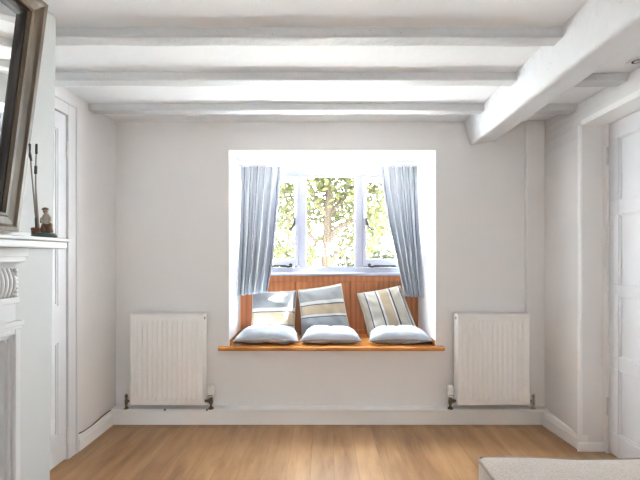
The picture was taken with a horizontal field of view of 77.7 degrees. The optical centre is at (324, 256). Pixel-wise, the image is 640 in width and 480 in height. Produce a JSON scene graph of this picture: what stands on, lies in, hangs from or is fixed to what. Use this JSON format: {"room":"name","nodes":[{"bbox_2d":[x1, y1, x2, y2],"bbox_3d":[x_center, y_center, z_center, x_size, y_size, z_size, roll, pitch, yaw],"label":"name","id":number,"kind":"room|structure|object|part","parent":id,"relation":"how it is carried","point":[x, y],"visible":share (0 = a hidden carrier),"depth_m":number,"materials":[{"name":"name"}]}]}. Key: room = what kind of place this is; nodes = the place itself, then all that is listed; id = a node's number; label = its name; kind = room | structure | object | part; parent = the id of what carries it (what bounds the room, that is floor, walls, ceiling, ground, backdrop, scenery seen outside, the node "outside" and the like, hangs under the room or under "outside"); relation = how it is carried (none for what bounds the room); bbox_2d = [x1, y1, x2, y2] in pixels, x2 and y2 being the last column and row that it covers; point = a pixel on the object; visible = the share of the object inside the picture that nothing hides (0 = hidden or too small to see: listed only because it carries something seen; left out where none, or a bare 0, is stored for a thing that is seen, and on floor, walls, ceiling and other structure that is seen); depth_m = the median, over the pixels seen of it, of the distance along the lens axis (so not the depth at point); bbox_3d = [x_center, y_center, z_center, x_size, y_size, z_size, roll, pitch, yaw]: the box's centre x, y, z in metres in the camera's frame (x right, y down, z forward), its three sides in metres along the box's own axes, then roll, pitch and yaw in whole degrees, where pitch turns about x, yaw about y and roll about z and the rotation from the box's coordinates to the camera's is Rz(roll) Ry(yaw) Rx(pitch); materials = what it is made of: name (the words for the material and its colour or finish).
{"room":"living room","nodes":[
{"label":"living room","id":0,"kind":"room"},
{"bbox_2d":[55,86,115,459],"bbox_3d":[-1.596,0.096,-0.050,0.350,2.035,5.500,0,0,0],"label":"wall","id":1,"kind":"structure","parent":0,"point":[97,132],"depth_m":2.46,"materials":[{"name":"paint"}]},
{"bbox_2d":[50,110,67,469],"bbox_3d":[-1.431,0.165,1.874,0.044,1.872,0.620,0,0,0],"label":"door","id":2,"kind":"structure","parent":1,"relation":"in","point":[58,430],"depth_m":2.11,"materials":[{"name":"paint"}]},
{"bbox_2d":[55,92,78,458],"bbox_3d":[-1.413,0.128,1.901,0.021,1.971,0.722,0,0,0],"label":"door frame","id":3,"kind":"structure","parent":1,"relation":"attached to","point":[62,104],"depth_m":2.21,"materials":[{"name":"paint"}]},
{"bbox_2d":[79,410,110,433],"bbox_3d":[-1.417,1.018,2.443,0.007,0.022,0.360,0,0,0],"label":"cable","id":4,"kind":"object","parent":1,"relation":"attached to","point":[109,410],"visible":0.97,"depth_m":2.46,"materials":[{"name":"rubber"}]},
{"bbox_2d":[79,412,112,450],"bbox_3d":[-1.414,1.067,2.448,0.022,0.092,0.352,0,0,0],"label":"baseboard","id":5,"kind":"structure","parent":1,"relation":"attached to","point":[86,437],"depth_m":2.43,"materials":[{"name":"paint"}]},
{"bbox_2d":[116,121,524,404],"bbox_3d":[0.050,0.096,2.990,4.500,2.035,0.580,0,0,0],"label":"wall","id":6,"kind":"structure","parent":0,"point":[172,177],"depth_m":2.70,"materials":[{"name":"paint"}]},
{"bbox_2d":[124,312,214,409],"bbox_3d":[-1.033,0.690,2.645,0.599,0.637,0.118,0,0,0],"label":"radiator","id":7,"kind":"object","parent":6,"relation":"attached to","point":[168,350],"visible":1,"depth_m":2.60,"materials":[{"name":"metal"}]},
{"bbox_3d":[-1.272,0.672,2.633,0.005,0.600,0.088,0,0,0],"label":"panel","id":8,"kind":"part","parent":7,"relation":"part of","materials":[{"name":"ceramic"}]},
{"bbox_2d":[129,312,206,314],"bbox_3d":[-1.036,0.373,2.632,0.478,0.005,0.086,0,0,0],"label":"grille","id":9,"kind":"object","parent":7,"relation":"attached to","point":[136,313],"depth_m":2.61,"materials":[{"name":"metal"}]},
{"bbox_3d":[-0.799,0.672,2.633,0.005,0.600,0.088,0,0,0],"label":"panel","id":10,"kind":"part","parent":7,"relation":"part of","materials":[{"name":"metal"}]},
{"bbox_2d":[239,164,419,275],"bbox_3d":[0.024,-0.292,3.123,1.460,0.881,0.175,0,0,0],"label":"window","id":11,"kind":"structure","parent":6,"relation":"in","point":[280,267],"depth_m":3.14,"materials":[{"name":"paint"}]},
{"bbox_2d":[236,166,281,295],"bbox_3d":[-0.491,-0.201,3.005,0.332,0.984,0.141,0,0,0],"label":"curtain","id":12,"kind":"object","parent":11,"relation":"hanging from","point":[260,186],"visible":1,"depth_m":3.02,"materials":[{"name":"blue fabric"}]},
{"bbox_3d":[-0.272,-0.258,3.115,0.078,0.100,0.039,0,0,0],"label":"handle","id":13,"kind":"part","parent":11,"relation":"part of","materials":[{"name":"black metal"}]},
{"bbox_3d":[0.032,-0.704,3.049,1.392,0.018,0.027,0,0,0],"label":"curtain rail","id":14,"kind":"part","parent":11,"relation":"part of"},
{"bbox_3d":[0.359,-0.258,3.115,0.078,0.100,0.039,0,0,0],"label":"handle","id":15,"kind":"part","parent":11,"relation":"part of","materials":[{"name":"black metal"}]},
{"bbox_2d":[380,166,423,297],"bbox_3d":[0.577,-0.196,3.004,0.312,0.994,0.138,0,0,0],"label":"curtain","id":16,"kind":"object","parent":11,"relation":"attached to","point":[400,184],"visible":1,"depth_m":3.02,"materials":[{"name":"blue fabric"}]},
{"bbox_2d":[218,276,444,350],"bbox_3d":[0.043,0.388,2.895,1.521,0.485,0.480,0,0,0],"label":"window seat","id":17,"kind":"object","parent":6,"relation":"attached to","point":[351,285],"visible":0.51,"depth_m":3.11,"materials":[{"name":"brown wood"}]},
{"bbox_2d":[233,325,298,343],"bbox_3d":[-0.404,0.547,2.820,0.451,0.114,0.236,0,0,0],"label":"seat cushion","id":18,"kind":"object","parent":17,"relation":"on","point":[280,334],"visible":1,"depth_m":2.72,"materials":[{"name":"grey fabric"}]},
{"bbox_2d":[251,290,296,329],"bbox_3d":[-0.388,0.423,3.002,0.345,0.334,0.158,0,0,0],"label":"cushion","id":19,"kind":"object","parent":17,"relation":"on","point":[270,308],"visible":0.68,"depth_m":2.97,"materials":[{"name":"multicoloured fabric"}]},
{"bbox_2d":[298,283,348,336],"bbox_3d":[-0.005,0.400,3.003,0.409,0.395,0.148,0,0,0],"label":"cushion","id":20,"kind":"object","parent":17,"relation":"on","point":[325,305],"visible":0.77,"depth_m":2.97,"materials":[{"name":"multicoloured fabric"}]},
{"bbox_2d":[300,325,361,343],"bbox_3d":[0.040,0.548,2.820,0.423,0.114,0.236,0,0,0],"label":"seat cushion","id":21,"kind":"object","parent":17,"relation":"on","point":[319,334],"visible":1,"depth_m":2.72,"materials":[{"name":"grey fabric"}]},
{"bbox_3d":[0.033,0.586,3.122,1.397,0.035,0.026,0,0,0],"label":"rail","id":22,"kind":"part","parent":17,"relation":"part of","materials":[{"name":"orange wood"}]},
{"bbox_3d":[0.033,0.171,3.122,1.397,0.051,0.026,0,0,0],"label":"rail","id":23,"kind":"part","parent":17,"relation":"part of","materials":[{"name":"orange wood"}]},
{"bbox_2d":[357,285,415,337],"bbox_3d":[0.473,0.409,3.004,0.457,0.384,0.152,0,0,0],"label":"cushion","id":24,"kind":"object","parent":17,"relation":"on","point":[388,306],"visible":0.81,"depth_m":2.97,"materials":[{"name":"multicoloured fabric"}]},
{"bbox_2d":[369,325,433,343],"bbox_3d":[0.520,0.546,2.820,0.439,0.115,0.236,0,0,0],"label":"seat cushion","id":25,"kind":"object","parent":17,"relation":"on","point":[403,334],"visible":1,"depth_m":2.72,"materials":[{"name":"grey fabric"}]},
{"bbox_2d":[229,150,435,345],"bbox_3d":[0.043,-0.063,2.920,1.423,1.330,0.441,0,0,0],"label":"window reveal","id":26,"kind":"object","parent":6,"relation":"in","point":[426,159],"depth_m":2.84,"materials":[{"name":"white paint"}]},
{"bbox_2d":[447,312,535,409],"bbox_3d":[1.104,0.690,2.645,0.590,0.637,0.118,0,0,0],"label":"radiator","id":27,"kind":"object","parent":6,"relation":"attached to","point":[492,349],"visible":1,"depth_m":2.60,"materials":[{"name":"metal"}]},
{"bbox_3d":[0.871,0.672,2.633,0.005,0.600,0.088,0,0,0],"label":"panel","id":28,"kind":"part","parent":27,"relation":"part of","materials":[{"name":"metal"}]},
{"bbox_2d":[454,312,529,314],"bbox_3d":[1.105,0.373,2.632,0.474,0.005,0.086,0,0,0],"label":"grille","id":29,"kind":"object","parent":27,"relation":"attached to","point":[455,313],"depth_m":2.61,"materials":[{"name":"metal"}]},
{"bbox_3d":[1.337,0.672,2.633,0.005,0.600,0.088,0,0,0],"label":"panel","id":30,"kind":"part","parent":27,"relation":"part of","materials":[{"name":"metal"}]},
{"bbox_2d":[525,120,544,405],"bbox_3d":[1.420,0.043,2.691,0.126,1.929,0.038,0,0,0],"label":"pillar","id":31,"kind":"structure","parent":6,"relation":"attached to","point":[534,129],"depth_m":2.67,"materials":[{"name":"paint"}]},
{"bbox_2d":[50,425,617,479],"bbox_3d":[0.050,1.173,0.090,4.500,0.120,6.380,0,0,0],"label":"floor","id":32,"kind":"structure","parent":0,"point":[122,452],"depth_m":2.26,"materials":[{"name":"brown wood"}]},
{"bbox_2d":[14,11,55,479],"bbox_3d":[-1.229,0.096,0.390,0.384,2.035,2.280,0,0,0],"label":"chimney breast","id":33,"kind":"object","parent":32,"relation":"on","point":[35,274],"visible":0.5,"depth_m":1.46,"materials":[{"name":"paint"}]},
{"bbox_2d":[0,230,69,479],"bbox_3d":[-0.969,0.516,0.547,0.212,1.194,1.595,0,0,0],"label":"fireplace surround","id":34,"kind":"object","parent":32,"relation":"on","point":[14,246],"visible":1,"depth_m":1.23,"materials":[{"name":"paint"}]},
{"bbox_3d":[-1.022,0.242,0.554,0.097,0.026,1.388,0,0,0],"label":"head moulding","id":35,"kind":"part","parent":34,"relation":"part of","materials":[{"name":"paint"}]},
{"bbox_3d":[-1.021,0.671,1.247,0.098,0.884,0.042,0,0,0],"label":"jamb moulding","id":36,"kind":"part","parent":34,"relation":"part of","materials":[{"name":"paint"}]},
{"bbox_3d":[-1.002,0.003,0.546,0.105,0.064,1.452,0,0,0],"label":"bed moulding","id":37,"kind":"part","parent":34,"relation":"part of","materials":[{"name":"paint"}]},
{"bbox_2d":[0,0,47,231],"bbox_3d":[-0.985,-0.462,0.894,0.132,0.767,0.860,0,0,0],"label":"wall mirror","id":38,"kind":"object","parent":34,"relation":"on","point":[22,22],"visible":0.96,"depth_m":1.26,"materials":[{"name":"brown wood"}]},
{"bbox_2d":[0,1,16,139],"bbox_3d":[-0.998,-0.464,0.894,0.007,0.590,0.680,7,0,0],"label":"mirror glass","id":39,"kind":"object","parent":38,"relation":"attached to","point":[8,10],"depth_m":1.22,"materials":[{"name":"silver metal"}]},
{"bbox_2d":[0,234,69,248],"bbox_3d":[-0.958,-0.044,0.547,0.189,0.035,1.595,0,0,0],"label":"shelf","id":40,"kind":"object","parent":34,"relation":"attached to","point":[7,241],"depth_m":1.18,"materials":[{"name":"paint"}]},
{"bbox_2d":[28,144,57,237],"bbox_3d":[-0.921,-0.216,1.300,0.072,0.308,0.071,0,0,-44],"label":"figurine","id":41,"kind":"object","parent":34,"relation":"on","point":[46,230],"visible":0.98,"depth_m":1.30,"materials":[{"name":"brown ceramic"}]},
{"bbox_3d":[-0.954,-0.228,1.300,0.030,0.285,0.008,0,0,0],"label":"rod","id":42,"kind":"part","parent":41,"relation":"part of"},
{"bbox_2d":[31,227,39,234],"bbox_3d":[-0.944,-0.084,1.297,0.029,0.024,0.028,0,0,0],"label":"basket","id":43,"kind":"object","parent":41,"relation":"on","point":[34,230],"depth_m":1.28,"materials":[{"name":"brown wicker"}]},
{"bbox_3d":[-0.942,-0.228,1.300,0.015,0.285,0.008,0,0,0],"label":"rod","id":44,"kind":"part","parent":41,"relation":"part of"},
{"bbox_2d":[111,405,548,424],"bbox_3d":[0.032,1.059,2.662,2.900,0.108,0.077,0,0,0],"label":"baseboard","id":45,"kind":"structure","parent":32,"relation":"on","point":[136,414],"depth_m":2.63,"materials":[{"name":"paint"}]},
{"bbox_2d":[477,456,639,479],"bbox_3d":[0.934,0.889,0.999,0.844,0.448,0.789,0,0,0],"label":"ottoman","id":46,"kind":"object","parent":32,"relation":"on","point":[490,467],"visible":1,"depth_m":1.28,"materials":[{"name":"fabric"}]},
{"bbox_2d":[43,0,639,120],"bbox_3d":[0.050,-0.982,0.090,4.500,0.120,6.380,0,0,0],"label":"ceiling","id":47,"kind":"structure","parent":0,"point":[68,13],"depth_m":1.79,"materials":[{"name":"paint"}]},
{"bbox_2d":[55,72,516,86],"bbox_3d":[-0.220,-0.905,2.016,2.410,0.053,0.080,0,0,0],"label":"ceiling beam","id":48,"kind":"structure","parent":47,"relation":"attached to","point":[78,79],"depth_m":1.98,"materials":[{"name":"paint"}]},
{"bbox_2d":[88,103,483,113],"bbox_3d":[-0.220,-0.906,2.419,2.410,0.053,0.077,0,0,0],"label":"ceiling beam","id":49,"kind":"structure","parent":47,"relation":"attached to","point":[96,108],"depth_m":2.38,"materials":[{"name":"paint"}]},
{"bbox_2d":[56,27,562,46],"bbox_3d":[-0.220,-0.905,1.627,2.410,0.054,0.077,0,0,0],"label":"ceiling beam","id":50,"kind":"structure","parent":47,"relation":"attached to","point":[65,36],"depth_m":1.59,"materials":[{"name":"paint"}]},
{"bbox_2d":[464,0,639,144],"bbox_3d":[1.064,-0.845,0.752,0.253,0.174,3.906,0,0,0],"label":"ceiling beam","id":51,"kind":"structure","parent":47,"relation":"attached to","point":[600,31],"depth_m":1.67,"materials":[{"name":"paint"}]},
{"bbox_2d":[534,103,577,113],"bbox_3d":[1.327,-0.906,2.420,0.415,0.052,0.075,0,0,0],"label":"ceiling beam","id":52,"kind":"structure","parent":47,"relation":"attached to","point":[551,108],"depth_m":2.38,"materials":[{"name":"paint"}]},
{"bbox_2d":[574,73,629,86],"bbox_3d":[1.345,-0.906,2.026,0.450,0.052,0.074,0,0,0],"label":"ceiling beam","id":53,"kind":"structure","parent":47,"relation":"attached to","point":[595,79],"depth_m":1.99,"materials":[{"name":"paint"}]},
{"bbox_2d":[626,56,639,66],"bbox_3d":[1.472,-0.917,1.858,0.104,0.010,0.104,0,0,0],"label":"recessed light","id":54,"kind":"object","parent":47,"relation":"in","point":[635,61],"visible":1,"depth_m":1.87,"materials":[{"name":"paint"}]},
{"bbox_2d":[544,67,639,441],"bbox_3d":[1.883,0.096,-0.040,0.835,2.035,5.520,0,0,0],"label":"wall","id":55,"kind":"structure","parent":0,"point":[561,130],"depth_m":2.33,"materials":[{"name":"paint"}]},
{"bbox_2d":[542,412,587,448],"bbox_3d":[1.474,1.067,2.452,0.048,0.092,0.349,0,0,-4],"label":"baseboard","id":56,"kind":"structure","parent":55,"relation":"attached to","point":[552,423],"depth_m":2.44,"materials":[{"name":"paint"}]},
{"bbox_2d":[578,125,581,441],"bbox_3d":[1.468,0.152,2.287,0.013,1.821,0.026,0,0,0],"label":"bead","id":57,"kind":"object","parent":55,"relation":"attached to","point":[579,126],"visible":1,"depth_m":2.27,"materials":[{"name":"paint"}]},
{"bbox_2d":[577,442,604,451],"bbox_3d":[1.522,1.088,2.272,0.150,0.050,0.013,0,0,0],"label":"baseboard","id":58,"kind":"structure","parent":55,"relation":"attached to","point":[581,446],"depth_m":2.27,"materials":[{"name":"paint"}]},
{"bbox_2d":[581,89,639,452],"bbox_3d":[1.586,0.161,1.821,0.229,1.905,0.921,0,0,0],"label":"door frame","id":59,"kind":"structure","parent":55,"relation":"attached to","point":[605,127],"depth_m":2.25,"materials":[{"name":"paint"}]},
{"bbox_2d":[606,110,639,457],"bbox_3d":[1.618,0.176,1.847,0.050,1.850,0.814,0,0,0],"label":"door","id":60,"kind":"structure","parent":55,"relation":"in","point":[623,151],"depth_m":2.14,"materials":[{"name":"paint"}]},
{"label":"outside","id":61,"kind":"structure","parent":0,"visible":0},
{"bbox_3d":[0.000,1.413,14.650,28.000,0.100,22.700,0,0,0],"label":"ground","id":62,"kind":"structure","parent":61,"visible":0},
{"bbox_2d":[273,237,316,266],"bbox_3d":[-1.057,0.440,9.642,1.999,1.882,1.569,0,0,0],"label":"shrub","id":63,"kind":"object","parent":62,"relation":"on","point":[292,256],"visible":0.09,"depth_m":9.68,"materials":[{"name":"green plant"}]},
{"bbox_2d":[274,202,315,262],"bbox_3d":[-1.899,-0.178,12.224,3.284,3.546,1.666,0,0,0],"label":"shrub","id":64,"kind":"object","parent":62,"relation":"on","point":[286,232],"visible":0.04,"depth_m":12.05,"materials":[{"name":"green plant"}]},
{"bbox_2d":[273,177,394,265],"bbox_3d":[1.298,-1.588,6.044,3.855,6.005,7.412,0,0,-41],"label":"tree","id":65,"kind":"object","parent":62,"relation":"on","point":[331,201],"visible":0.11,"depth_m":6.90,"materials":[{"name":"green plant"}]},
{"bbox_2d":[333,236,396,266],"bbox_3d":[1.081,0.554,9.539,2.142,2.123,1.577,0,0,0],"label":"shrub","id":66,"kind":"object","parent":62,"relation":"on","point":[380,255],"visible":0.19,"depth_m":9.41,"materials":[{"name":"green plant"}]},
{"bbox_2d":[366,204,391,258],"bbox_3d":[2.331,-0.062,12.188,3.236,3.555,1.630,0,0,0],"label":"shrub","id":67,"kind":"object","parent":62,"relation":"on","point":[384,224],"visible":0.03,"depth_m":12.02,"materials":[{"name":"green plant"}]}
]}

